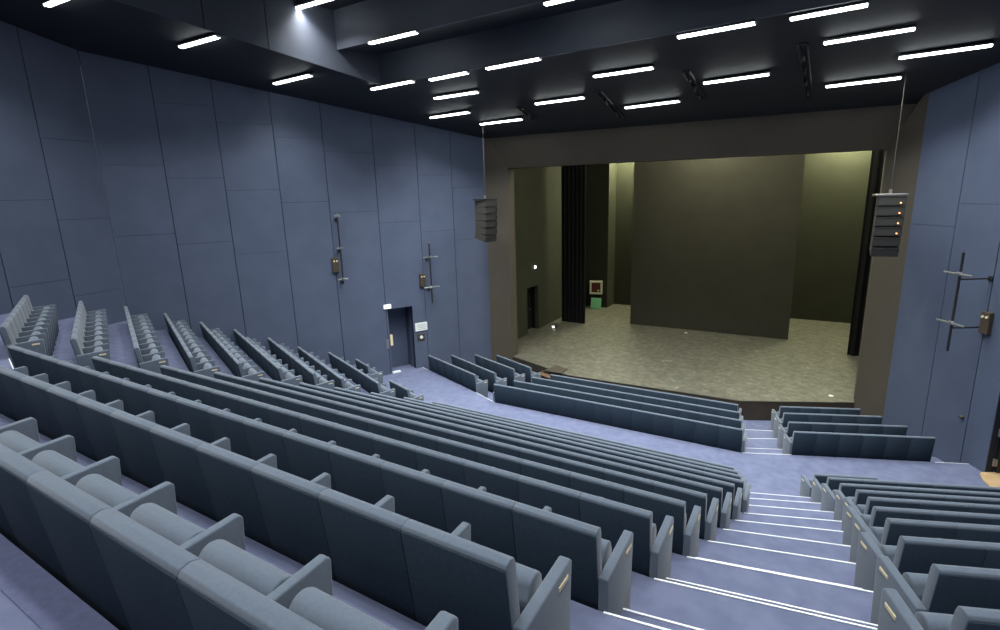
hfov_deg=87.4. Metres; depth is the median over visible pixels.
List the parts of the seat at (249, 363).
panel, armrest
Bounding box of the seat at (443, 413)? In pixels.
[426,408,447,415]
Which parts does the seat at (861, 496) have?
panel, backrest, panel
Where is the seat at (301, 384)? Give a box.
[299,382,316,389]
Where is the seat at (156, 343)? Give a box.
[130,332,159,349]
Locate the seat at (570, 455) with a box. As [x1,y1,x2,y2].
[553,448,590,463]
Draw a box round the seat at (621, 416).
[612,405,631,429]
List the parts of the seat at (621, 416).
backrest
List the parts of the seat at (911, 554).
panel, backrest, panel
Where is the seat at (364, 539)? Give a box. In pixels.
[318,488,416,621]
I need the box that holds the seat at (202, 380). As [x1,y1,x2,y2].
[195,374,216,389]
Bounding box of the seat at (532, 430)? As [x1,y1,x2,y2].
[531,428,555,436]
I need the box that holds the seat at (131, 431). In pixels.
[110,410,190,488]
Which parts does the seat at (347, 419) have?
backrest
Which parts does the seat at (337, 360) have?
panel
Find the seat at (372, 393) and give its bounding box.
[370,392,386,397]
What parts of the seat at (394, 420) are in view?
backrest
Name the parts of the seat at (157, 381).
backrest, panel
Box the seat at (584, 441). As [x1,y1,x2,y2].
[582,440,610,449]
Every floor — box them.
[0,313,659,629]
[0,414,425,629]
[0,534,117,629]
[0,590,41,629]
[53,317,871,629]
[108,321,872,622]
[137,329,855,585]
[198,337,850,561]
[234,345,842,544]
[276,359,841,530]
[331,367,820,510]
[392,364,415,371]
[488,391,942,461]
[514,304,858,403]
[620,610,693,629]
[666,579,877,627]
[743,420,771,430]
[745,430,999,448]
[746,439,998,458]
[748,505,833,519]
[750,493,810,501]
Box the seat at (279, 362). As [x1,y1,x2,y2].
[260,353,281,377]
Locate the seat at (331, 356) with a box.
[328,352,342,368]
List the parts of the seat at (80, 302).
armrest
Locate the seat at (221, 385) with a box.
[215,379,238,395]
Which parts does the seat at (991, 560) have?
panel, backrest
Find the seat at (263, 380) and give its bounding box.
[259,377,276,385]
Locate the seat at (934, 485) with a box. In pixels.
[931,483,967,490]
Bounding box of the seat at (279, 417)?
[267,405,305,434]
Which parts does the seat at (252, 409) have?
backrest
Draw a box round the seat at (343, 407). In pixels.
[335,402,361,415]
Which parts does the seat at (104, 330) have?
backrest, armrest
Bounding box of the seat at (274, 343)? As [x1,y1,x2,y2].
[271,341,288,359]
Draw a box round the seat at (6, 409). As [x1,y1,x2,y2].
[0,365,48,421]
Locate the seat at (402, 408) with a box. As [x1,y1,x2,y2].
[393,404,416,413]
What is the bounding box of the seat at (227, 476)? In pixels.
[195,443,276,548]
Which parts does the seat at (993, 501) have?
backrest, panel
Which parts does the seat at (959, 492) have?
panel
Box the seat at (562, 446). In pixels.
[548,441,580,453]
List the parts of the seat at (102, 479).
backrest, panel, armrest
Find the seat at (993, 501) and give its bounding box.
[986,497,999,504]
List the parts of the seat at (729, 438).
backrest, panel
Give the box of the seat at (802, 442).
[782,431,816,455]
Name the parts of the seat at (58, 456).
panel, armrest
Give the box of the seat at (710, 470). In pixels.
[705,467,746,495]
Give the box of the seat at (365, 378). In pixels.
[361,373,377,392]
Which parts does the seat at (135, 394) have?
backrest, panel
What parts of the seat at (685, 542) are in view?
backrest, panel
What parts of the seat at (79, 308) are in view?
backrest, armrest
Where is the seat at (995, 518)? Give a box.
[988,514,999,525]
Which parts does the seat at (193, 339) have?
armrest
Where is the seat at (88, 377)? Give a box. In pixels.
[76,367,129,403]
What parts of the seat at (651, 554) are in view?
panel, backrest, panel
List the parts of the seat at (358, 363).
panel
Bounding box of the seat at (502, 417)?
[500,416,519,421]
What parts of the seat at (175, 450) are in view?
backrest, armrest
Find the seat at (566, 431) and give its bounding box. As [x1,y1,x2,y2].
[559,429,580,435]
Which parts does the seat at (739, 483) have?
backrest, panel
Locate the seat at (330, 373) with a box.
[326,368,345,386]
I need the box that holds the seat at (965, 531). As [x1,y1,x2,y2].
[952,522,999,542]
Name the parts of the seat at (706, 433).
backrest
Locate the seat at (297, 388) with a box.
[294,386,314,395]
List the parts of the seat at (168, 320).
armrest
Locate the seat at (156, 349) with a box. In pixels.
[131,337,162,354]
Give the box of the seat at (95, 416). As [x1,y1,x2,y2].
[75,397,154,478]
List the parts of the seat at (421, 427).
backrest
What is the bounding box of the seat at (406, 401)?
[405,400,423,406]
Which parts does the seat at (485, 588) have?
panel, backrest, armrest, panel, number plate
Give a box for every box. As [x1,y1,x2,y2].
[331,258,339,272]
[419,273,425,286]
[978,311,994,334]
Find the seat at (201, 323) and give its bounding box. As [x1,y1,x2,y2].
[199,322,219,339]
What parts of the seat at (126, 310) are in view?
armrest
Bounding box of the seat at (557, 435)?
[556,434,582,442]
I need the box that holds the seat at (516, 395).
[509,386,525,408]
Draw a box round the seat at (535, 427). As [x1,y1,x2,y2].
[530,425,552,432]
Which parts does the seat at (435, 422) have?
backrest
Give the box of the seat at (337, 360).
[334,356,349,373]
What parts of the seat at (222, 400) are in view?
backrest, panel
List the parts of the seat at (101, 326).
backrest, armrest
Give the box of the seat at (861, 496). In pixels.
[833,489,900,520]
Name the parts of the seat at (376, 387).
panel, backrest, panel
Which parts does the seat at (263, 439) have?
backrest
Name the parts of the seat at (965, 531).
backrest, panel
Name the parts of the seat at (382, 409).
backrest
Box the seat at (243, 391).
[236,385,261,401]
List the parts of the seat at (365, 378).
panel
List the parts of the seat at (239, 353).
panel, armrest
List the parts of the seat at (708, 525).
backrest, panel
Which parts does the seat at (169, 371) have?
backrest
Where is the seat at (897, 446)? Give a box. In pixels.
[883,435,910,460]
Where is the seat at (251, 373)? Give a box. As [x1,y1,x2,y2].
[233,358,264,381]
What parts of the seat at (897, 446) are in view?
backrest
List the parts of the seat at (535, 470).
backrest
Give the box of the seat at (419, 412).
[416,410,439,419]
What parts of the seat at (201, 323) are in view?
panel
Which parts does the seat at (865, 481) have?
panel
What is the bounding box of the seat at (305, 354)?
[302,350,319,366]
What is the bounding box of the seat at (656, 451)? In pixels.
[652,449,677,456]
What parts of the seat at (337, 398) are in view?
panel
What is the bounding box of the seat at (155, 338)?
[129,327,157,344]
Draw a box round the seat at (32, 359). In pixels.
[23,350,73,375]
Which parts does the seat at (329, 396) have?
panel, backrest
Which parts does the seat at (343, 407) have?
backrest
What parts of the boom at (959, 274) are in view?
cross arm, cross arm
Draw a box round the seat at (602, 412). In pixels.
[593,402,612,425]
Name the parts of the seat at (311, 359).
panel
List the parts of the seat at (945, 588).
number plate, panel, backrest, panel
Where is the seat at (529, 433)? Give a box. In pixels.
[518,429,545,438]
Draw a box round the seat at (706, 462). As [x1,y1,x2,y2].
[705,461,739,474]
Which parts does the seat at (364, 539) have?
backrest, armrest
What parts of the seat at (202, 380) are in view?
backrest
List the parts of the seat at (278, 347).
panel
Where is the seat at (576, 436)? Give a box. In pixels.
[575,435,598,442]
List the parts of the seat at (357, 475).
backrest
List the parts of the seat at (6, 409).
panel, armrest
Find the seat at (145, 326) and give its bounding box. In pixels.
[126,316,152,330]
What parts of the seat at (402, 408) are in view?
panel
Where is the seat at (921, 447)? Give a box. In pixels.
[906,436,935,461]
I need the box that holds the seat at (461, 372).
[457,367,467,387]
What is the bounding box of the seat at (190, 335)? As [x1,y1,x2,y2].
[171,326,194,353]
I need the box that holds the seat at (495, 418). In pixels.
[490,416,510,422]
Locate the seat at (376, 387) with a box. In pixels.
[369,378,395,396]
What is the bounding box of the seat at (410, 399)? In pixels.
[403,397,420,402]
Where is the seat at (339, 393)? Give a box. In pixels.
[334,391,352,398]
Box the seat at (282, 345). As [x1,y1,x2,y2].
[267,338,284,354]
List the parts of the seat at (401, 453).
backrest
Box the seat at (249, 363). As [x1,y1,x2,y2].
[228,353,252,376]
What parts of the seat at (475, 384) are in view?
panel, backrest, panel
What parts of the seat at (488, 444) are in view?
backrest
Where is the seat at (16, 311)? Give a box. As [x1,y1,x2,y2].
[11,308,54,350]
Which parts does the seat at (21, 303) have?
backrest, armrest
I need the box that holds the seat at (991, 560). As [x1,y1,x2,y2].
[940,538,999,568]
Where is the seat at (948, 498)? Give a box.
[943,495,988,503]
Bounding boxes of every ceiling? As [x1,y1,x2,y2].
[0,0,377,98]
[112,0,380,84]
[300,0,365,9]
[304,0,999,137]
[333,0,542,50]
[346,0,622,53]
[379,0,864,83]
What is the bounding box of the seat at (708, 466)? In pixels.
[707,464,743,479]
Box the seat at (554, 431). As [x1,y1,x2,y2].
[552,430,574,437]
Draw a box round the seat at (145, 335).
[128,323,155,338]
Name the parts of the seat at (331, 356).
panel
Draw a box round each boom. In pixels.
[334,214,347,283]
[423,242,438,302]
[936,251,993,350]
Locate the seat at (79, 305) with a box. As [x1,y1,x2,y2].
[77,304,108,333]
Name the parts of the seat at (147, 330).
armrest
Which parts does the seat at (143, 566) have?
panel, backrest, armrest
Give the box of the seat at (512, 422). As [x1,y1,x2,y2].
[510,421,530,427]
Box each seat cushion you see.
[0,430,40,452]
[28,336,38,340]
[32,450,83,476]
[76,474,137,507]
[93,346,102,351]
[130,503,204,545]
[150,348,157,353]
[152,354,160,359]
[199,539,291,595]
[203,363,211,368]
[243,363,250,367]
[248,368,256,374]
[285,372,294,378]
[289,587,395,629]
[319,377,326,383]
[345,381,353,387]
[381,385,388,391]
[516,562,541,614]
[601,538,611,569]
[652,523,656,545]
[856,504,865,513]
[860,514,870,525]
[870,526,883,542]
[879,545,896,562]
[902,572,928,600]
[914,611,952,629]
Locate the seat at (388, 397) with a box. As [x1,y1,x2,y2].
[387,396,404,402]
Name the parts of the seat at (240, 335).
panel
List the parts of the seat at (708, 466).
backrest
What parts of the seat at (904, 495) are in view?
backrest, panel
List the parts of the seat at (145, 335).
armrest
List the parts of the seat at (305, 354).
panel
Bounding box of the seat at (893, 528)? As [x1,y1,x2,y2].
[849,516,956,562]
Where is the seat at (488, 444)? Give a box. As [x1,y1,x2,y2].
[483,439,521,457]
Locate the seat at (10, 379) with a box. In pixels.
[0,367,70,433]
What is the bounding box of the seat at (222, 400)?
[212,390,252,415]
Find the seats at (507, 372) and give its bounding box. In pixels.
[451,354,907,448]
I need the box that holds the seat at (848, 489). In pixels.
[820,483,878,511]
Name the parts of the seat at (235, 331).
panel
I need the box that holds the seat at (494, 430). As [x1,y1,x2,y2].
[490,427,519,438]
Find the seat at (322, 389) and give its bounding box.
[316,386,335,393]
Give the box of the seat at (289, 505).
[251,463,336,581]
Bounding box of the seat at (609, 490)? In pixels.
[569,472,624,503]
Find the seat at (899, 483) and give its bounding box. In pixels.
[896,481,931,487]
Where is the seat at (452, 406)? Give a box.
[448,405,465,409]
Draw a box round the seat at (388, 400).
[386,399,406,406]
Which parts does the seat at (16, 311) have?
backrest, armrest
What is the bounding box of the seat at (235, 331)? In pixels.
[233,329,250,347]
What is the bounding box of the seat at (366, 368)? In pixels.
[361,362,382,383]
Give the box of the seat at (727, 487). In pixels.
[691,474,741,519]
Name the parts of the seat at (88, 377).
backrest, panel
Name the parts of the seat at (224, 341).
panel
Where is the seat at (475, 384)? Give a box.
[466,371,487,397]
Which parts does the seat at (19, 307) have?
backrest, armrest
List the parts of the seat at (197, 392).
backrest, panel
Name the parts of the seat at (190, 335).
armrest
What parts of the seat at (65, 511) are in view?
backrest, panel, armrest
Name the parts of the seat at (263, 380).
backrest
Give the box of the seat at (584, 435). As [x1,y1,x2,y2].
[581,434,603,440]
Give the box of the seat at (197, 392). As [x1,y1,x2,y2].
[188,383,227,407]
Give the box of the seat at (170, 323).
[169,322,191,351]
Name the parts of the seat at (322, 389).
panel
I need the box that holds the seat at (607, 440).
[603,439,626,445]
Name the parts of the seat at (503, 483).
backrest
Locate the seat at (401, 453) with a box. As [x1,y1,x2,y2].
[372,435,418,470]
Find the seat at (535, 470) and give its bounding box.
[520,459,571,487]
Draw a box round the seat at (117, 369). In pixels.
[108,361,129,378]
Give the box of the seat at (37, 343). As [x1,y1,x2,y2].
[0,322,48,367]
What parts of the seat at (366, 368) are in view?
panel, panel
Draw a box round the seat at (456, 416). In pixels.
[447,413,469,421]
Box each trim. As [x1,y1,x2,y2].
[513,356,853,402]
[603,611,670,629]
[622,608,703,629]
[654,578,877,629]
[666,577,877,626]
[687,556,872,592]
[695,557,862,588]
[708,540,855,563]
[723,529,850,546]
[735,520,842,531]
[744,512,841,521]
[750,492,810,497]
[750,498,820,503]
[750,505,833,512]
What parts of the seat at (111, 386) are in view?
backrest, panel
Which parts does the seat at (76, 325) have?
backrest, armrest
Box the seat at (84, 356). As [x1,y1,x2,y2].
[70,333,110,370]
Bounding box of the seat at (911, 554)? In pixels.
[854,532,986,590]
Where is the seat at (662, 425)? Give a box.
[652,413,673,438]
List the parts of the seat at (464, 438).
backrest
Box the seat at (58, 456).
[0,435,83,550]
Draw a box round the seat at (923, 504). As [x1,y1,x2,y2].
[917,500,968,511]
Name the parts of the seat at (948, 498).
backrest, panel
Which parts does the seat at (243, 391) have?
backrest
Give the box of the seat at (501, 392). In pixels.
[493,384,509,404]
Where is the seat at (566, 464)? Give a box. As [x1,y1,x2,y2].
[560,458,605,479]
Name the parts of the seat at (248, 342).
panel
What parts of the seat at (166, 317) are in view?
armrest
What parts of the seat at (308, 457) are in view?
backrest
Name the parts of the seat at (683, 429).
backrest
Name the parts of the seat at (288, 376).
panel, backrest, armrest, panel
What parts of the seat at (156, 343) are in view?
armrest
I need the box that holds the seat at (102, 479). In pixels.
[0,443,137,590]
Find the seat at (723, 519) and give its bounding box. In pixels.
[674,477,731,528]
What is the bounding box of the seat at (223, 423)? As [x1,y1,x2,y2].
[207,407,261,458]
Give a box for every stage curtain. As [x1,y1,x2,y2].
[561,165,585,323]
[847,150,884,355]
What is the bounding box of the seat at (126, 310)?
[124,309,148,322]
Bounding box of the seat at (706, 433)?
[695,421,718,447]
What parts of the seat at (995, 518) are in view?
backrest, panel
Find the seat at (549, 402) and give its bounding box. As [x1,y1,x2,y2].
[541,392,558,414]
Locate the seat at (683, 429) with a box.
[673,416,695,442]
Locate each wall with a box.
[0,21,126,324]
[78,51,491,375]
[405,306,413,366]
[514,163,616,338]
[614,151,871,322]
[882,62,999,471]
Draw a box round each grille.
[485,200,496,205]
[485,235,496,241]
[486,207,496,212]
[486,214,496,219]
[486,221,496,226]
[486,228,496,234]
[871,248,897,255]
[873,238,900,245]
[875,227,902,235]
[876,217,903,224]
[877,207,904,214]
[879,196,906,204]
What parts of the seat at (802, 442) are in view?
panel, panel, backrest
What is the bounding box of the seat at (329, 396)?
[314,390,334,400]
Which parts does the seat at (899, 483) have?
panel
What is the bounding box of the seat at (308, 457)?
[283,431,336,490]
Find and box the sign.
[384,304,390,308]
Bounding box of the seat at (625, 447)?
[623,446,649,454]
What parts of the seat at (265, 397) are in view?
backrest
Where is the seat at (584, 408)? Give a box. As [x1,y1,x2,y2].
[575,399,593,421]
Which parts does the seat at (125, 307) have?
armrest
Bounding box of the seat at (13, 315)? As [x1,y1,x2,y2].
[8,312,52,355]
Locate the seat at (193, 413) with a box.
[175,398,229,443]
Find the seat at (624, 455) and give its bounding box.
[603,448,634,459]
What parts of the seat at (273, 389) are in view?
panel, backrest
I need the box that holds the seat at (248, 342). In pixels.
[246,340,265,361]
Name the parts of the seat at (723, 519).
backrest, panel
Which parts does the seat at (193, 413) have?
backrest, panel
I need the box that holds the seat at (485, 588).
[401,519,571,629]
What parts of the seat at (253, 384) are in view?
backrest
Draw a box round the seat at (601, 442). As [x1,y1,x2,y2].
[598,440,623,448]
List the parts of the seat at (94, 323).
backrest, armrest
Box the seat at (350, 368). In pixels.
[347,364,362,383]
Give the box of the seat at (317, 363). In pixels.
[314,358,331,375]
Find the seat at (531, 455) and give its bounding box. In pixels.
[520,448,561,467]
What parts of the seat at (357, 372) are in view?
panel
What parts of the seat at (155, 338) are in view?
armrest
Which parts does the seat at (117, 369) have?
backrest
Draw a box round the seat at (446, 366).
[442,361,451,380]
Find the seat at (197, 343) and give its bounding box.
[175,333,200,361]
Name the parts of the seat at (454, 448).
backrest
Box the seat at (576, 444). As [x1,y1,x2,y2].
[573,442,603,452]
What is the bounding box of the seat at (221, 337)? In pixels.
[205,328,226,348]
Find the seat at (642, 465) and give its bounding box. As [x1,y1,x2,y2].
[615,456,651,470]
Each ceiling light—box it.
[42,0,67,7]
[177,33,220,48]
[272,72,312,84]
[295,0,331,8]
[367,29,418,44]
[370,78,414,89]
[428,70,469,80]
[429,110,470,118]
[433,89,479,98]
[479,117,522,124]
[485,55,541,69]
[534,95,584,104]
[543,0,570,5]
[592,65,653,77]
[624,99,680,108]
[676,19,756,38]
[703,71,769,83]
[789,0,868,20]
[823,24,916,44]
[825,75,901,87]
[898,41,993,59]
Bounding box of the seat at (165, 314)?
[163,313,184,338]
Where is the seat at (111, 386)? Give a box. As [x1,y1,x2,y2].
[98,373,151,413]
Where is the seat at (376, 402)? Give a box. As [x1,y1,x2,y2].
[373,400,394,408]
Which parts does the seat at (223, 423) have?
backrest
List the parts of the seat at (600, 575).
armrest, panel, backrest, panel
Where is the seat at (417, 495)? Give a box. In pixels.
[380,461,446,531]
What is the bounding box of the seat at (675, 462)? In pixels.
[671,460,704,470]
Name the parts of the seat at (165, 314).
armrest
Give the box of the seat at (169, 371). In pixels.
[160,365,178,378]
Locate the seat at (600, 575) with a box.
[512,502,632,614]
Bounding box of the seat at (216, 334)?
[202,325,222,344]
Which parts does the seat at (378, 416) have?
backrest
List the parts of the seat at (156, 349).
armrest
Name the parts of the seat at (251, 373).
panel, backrest, armrest, panel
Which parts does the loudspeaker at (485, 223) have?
frame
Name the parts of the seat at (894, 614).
number plate, panel, backrest, panel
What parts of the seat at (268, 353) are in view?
panel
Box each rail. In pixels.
[516,107,537,119]
[595,90,624,118]
[682,70,705,99]
[797,42,812,99]
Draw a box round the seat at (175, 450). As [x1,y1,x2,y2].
[149,425,230,521]
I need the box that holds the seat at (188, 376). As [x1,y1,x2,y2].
[177,369,196,383]
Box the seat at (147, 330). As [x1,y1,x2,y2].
[127,319,153,334]
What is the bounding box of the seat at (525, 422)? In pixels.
[519,420,539,426]
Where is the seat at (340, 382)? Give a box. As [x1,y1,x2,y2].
[333,373,360,391]
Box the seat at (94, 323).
[75,311,109,345]
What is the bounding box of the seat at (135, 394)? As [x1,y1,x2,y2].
[121,381,174,423]
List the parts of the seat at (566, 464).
backrest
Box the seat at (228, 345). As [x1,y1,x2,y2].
[212,335,233,358]
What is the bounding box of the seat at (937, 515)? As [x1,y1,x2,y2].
[930,510,990,524]
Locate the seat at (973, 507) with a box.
[967,503,999,514]
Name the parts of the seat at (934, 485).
backrest, panel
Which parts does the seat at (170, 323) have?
armrest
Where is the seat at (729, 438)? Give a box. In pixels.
[718,425,746,452]
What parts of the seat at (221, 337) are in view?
panel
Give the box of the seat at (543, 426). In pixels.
[539,425,559,430]
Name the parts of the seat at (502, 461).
backrest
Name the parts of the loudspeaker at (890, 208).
frame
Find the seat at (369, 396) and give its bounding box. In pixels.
[368,395,386,401]
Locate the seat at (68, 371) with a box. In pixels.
[57,361,109,393]
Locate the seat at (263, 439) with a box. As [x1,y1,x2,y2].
[242,419,296,473]
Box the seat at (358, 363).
[355,359,369,369]
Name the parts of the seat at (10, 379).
backrest, panel, armrest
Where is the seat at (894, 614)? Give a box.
[877,588,999,629]
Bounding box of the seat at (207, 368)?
[186,352,219,377]
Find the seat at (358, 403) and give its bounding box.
[355,400,378,411]
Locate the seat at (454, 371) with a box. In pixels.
[450,364,459,384]
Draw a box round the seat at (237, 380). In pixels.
[231,376,250,386]
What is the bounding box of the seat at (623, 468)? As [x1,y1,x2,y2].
[590,457,631,473]
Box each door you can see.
[388,307,408,366]
[527,286,534,328]
[992,429,999,472]
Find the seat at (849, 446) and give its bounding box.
[836,433,863,457]
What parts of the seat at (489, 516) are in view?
backrest, armrest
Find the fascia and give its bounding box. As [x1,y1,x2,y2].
[513,357,853,420]
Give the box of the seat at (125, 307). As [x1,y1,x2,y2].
[124,306,147,318]
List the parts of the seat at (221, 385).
backrest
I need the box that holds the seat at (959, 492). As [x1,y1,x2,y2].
[956,490,997,497]
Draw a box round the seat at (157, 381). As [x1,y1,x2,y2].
[145,371,184,392]
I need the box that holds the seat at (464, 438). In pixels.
[449,430,484,447]
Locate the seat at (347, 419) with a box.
[337,411,368,431]
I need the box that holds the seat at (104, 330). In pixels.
[73,319,110,356]
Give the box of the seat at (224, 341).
[209,332,229,353]
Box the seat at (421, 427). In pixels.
[417,422,449,438]
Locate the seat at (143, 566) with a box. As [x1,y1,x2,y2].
[89,508,291,629]
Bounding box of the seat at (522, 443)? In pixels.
[519,440,553,454]
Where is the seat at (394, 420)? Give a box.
[388,415,418,430]
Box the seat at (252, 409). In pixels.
[238,397,277,424]
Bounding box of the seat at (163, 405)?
[147,389,201,428]
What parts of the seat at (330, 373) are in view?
panel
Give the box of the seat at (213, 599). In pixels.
[176,554,457,629]
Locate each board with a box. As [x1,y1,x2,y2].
[415,322,426,331]
[591,298,600,308]
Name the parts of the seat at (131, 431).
backrest, panel, armrest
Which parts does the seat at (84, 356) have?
backrest, panel, armrest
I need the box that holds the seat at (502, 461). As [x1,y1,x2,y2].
[476,448,521,474]
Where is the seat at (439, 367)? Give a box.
[435,358,443,376]
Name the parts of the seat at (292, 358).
panel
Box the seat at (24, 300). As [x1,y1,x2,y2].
[20,298,57,335]
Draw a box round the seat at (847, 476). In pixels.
[845,475,876,479]
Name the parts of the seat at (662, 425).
backrest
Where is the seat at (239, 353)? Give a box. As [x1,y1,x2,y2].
[220,343,242,367]
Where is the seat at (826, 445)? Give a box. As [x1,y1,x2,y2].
[813,432,839,456]
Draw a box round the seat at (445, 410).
[443,408,463,415]
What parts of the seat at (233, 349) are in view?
panel, armrest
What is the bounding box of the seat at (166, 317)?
[165,316,187,344]
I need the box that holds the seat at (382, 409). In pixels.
[378,406,403,417]
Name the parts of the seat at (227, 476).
backrest, armrest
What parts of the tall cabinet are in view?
inside panel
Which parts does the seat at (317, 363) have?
panel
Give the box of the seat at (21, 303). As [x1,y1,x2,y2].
[17,301,56,340]
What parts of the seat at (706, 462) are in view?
backrest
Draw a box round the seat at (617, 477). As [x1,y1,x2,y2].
[604,469,653,492]
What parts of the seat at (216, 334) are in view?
panel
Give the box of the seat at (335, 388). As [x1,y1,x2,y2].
[334,387,351,393]
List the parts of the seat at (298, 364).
panel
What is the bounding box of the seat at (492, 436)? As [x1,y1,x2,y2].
[487,432,520,446]
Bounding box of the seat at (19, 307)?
[14,305,55,345]
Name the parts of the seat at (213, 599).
panel, backrest, armrest, panel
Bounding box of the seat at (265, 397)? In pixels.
[258,391,284,407]
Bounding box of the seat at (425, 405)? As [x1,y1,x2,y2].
[423,404,443,410]
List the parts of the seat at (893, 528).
panel, backrest, panel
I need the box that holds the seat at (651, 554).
[579,492,673,579]
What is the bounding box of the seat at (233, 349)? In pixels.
[216,339,238,363]
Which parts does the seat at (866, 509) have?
panel, backrest, panel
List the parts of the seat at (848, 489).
panel, backrest, panel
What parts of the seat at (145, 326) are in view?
armrest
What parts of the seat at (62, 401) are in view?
backrest, panel, armrest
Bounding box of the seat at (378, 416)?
[361,408,388,423]
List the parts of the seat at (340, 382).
panel, backrest, panel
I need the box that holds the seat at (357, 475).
[328,445,385,504]
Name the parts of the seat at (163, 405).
backrest, panel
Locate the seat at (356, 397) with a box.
[353,395,374,403]
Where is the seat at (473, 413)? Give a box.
[471,412,490,418]
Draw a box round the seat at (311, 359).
[308,354,324,370]
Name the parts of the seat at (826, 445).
backrest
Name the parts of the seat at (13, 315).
backrest, armrest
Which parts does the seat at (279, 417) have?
backrest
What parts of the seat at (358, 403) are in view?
backrest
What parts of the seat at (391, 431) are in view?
backrest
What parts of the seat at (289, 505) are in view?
backrest, armrest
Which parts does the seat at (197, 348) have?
panel, armrest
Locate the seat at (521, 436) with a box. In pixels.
[518,434,549,445]
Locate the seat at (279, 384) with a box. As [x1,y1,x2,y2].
[276,381,295,390]
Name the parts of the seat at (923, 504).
backrest, panel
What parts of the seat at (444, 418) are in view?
panel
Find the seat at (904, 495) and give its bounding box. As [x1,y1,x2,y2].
[900,492,944,500]
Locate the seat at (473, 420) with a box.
[470,418,493,426]
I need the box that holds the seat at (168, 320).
[167,319,189,345]
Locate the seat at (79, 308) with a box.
[76,307,108,334]
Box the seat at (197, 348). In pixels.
[178,337,203,369]
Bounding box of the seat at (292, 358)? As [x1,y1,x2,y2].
[290,355,308,375]
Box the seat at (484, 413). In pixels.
[482,412,500,417]
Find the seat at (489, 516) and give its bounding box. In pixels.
[441,480,516,561]
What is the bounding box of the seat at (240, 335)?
[237,333,255,351]
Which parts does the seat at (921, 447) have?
backrest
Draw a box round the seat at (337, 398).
[334,395,356,405]
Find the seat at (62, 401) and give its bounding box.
[46,386,123,461]
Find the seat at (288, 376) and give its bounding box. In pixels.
[272,363,301,385]
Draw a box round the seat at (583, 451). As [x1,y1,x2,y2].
[580,448,615,461]
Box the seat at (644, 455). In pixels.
[640,453,671,463]
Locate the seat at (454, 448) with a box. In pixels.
[437,437,479,462]
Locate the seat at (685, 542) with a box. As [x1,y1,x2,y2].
[623,486,700,556]
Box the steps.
[541,371,549,378]
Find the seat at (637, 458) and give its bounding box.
[635,456,669,467]
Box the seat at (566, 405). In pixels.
[558,395,575,418]
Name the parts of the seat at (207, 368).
panel, backrest, armrest, panel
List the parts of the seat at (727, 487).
panel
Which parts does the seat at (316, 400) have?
backrest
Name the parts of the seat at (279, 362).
panel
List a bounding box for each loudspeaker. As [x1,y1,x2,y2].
[473,121,497,241]
[869,74,908,256]
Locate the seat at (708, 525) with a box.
[653,481,718,540]
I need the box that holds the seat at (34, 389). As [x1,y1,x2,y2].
[20,376,95,439]
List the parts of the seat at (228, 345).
panel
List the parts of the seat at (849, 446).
backrest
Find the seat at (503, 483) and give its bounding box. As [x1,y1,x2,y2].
[463,460,519,501]
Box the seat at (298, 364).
[295,359,314,382]
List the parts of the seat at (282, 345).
panel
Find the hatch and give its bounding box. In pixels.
[544,365,567,373]
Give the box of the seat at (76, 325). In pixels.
[72,323,110,358]
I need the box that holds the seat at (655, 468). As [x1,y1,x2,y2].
[652,465,691,479]
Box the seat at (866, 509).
[841,497,918,530]
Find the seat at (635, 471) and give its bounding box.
[630,466,674,484]
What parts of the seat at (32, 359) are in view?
backrest, panel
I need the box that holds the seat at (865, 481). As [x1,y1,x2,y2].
[862,479,896,485]
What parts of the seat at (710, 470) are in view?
panel, backrest, panel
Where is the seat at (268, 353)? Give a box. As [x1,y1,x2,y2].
[250,344,270,366]
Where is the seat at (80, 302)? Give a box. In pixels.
[78,301,108,332]
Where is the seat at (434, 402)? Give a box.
[432,401,448,405]
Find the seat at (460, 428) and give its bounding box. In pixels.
[457,425,487,438]
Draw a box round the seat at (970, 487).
[967,485,999,492]
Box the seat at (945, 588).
[870,556,999,624]
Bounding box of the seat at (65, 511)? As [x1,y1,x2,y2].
[25,470,204,629]
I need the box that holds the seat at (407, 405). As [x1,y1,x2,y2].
[406,403,426,410]
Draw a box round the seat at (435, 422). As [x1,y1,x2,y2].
[429,418,457,430]
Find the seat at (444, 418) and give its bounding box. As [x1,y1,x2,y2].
[439,415,464,425]
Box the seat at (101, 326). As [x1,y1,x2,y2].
[75,314,109,346]
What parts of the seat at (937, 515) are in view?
backrest, panel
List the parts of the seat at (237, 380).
backrest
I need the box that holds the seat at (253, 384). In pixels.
[249,380,270,392]
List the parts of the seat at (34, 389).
backrest, panel, armrest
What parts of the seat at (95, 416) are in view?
backrest, panel, armrest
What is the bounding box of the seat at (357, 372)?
[354,368,369,388]
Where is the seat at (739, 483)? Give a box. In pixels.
[705,472,750,512]
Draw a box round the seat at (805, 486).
[800,473,845,496]
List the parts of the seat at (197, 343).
panel, armrest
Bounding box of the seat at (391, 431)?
[367,419,402,440]
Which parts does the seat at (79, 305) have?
backrest, armrest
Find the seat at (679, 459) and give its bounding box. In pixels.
[677,458,706,466]
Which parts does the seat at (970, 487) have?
backrest, panel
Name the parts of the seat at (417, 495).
backrest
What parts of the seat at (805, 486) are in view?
panel, panel, backrest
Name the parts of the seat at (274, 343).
panel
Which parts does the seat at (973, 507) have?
backrest, panel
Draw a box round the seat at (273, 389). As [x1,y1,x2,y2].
[269,385,292,397]
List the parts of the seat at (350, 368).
panel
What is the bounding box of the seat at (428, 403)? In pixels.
[419,401,435,405]
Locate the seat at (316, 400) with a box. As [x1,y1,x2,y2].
[312,396,336,409]
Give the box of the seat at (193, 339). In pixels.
[173,329,197,358]
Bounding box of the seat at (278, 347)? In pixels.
[276,344,293,364]
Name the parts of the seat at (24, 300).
backrest, armrest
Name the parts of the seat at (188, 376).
backrest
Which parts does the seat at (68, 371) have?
backrest, panel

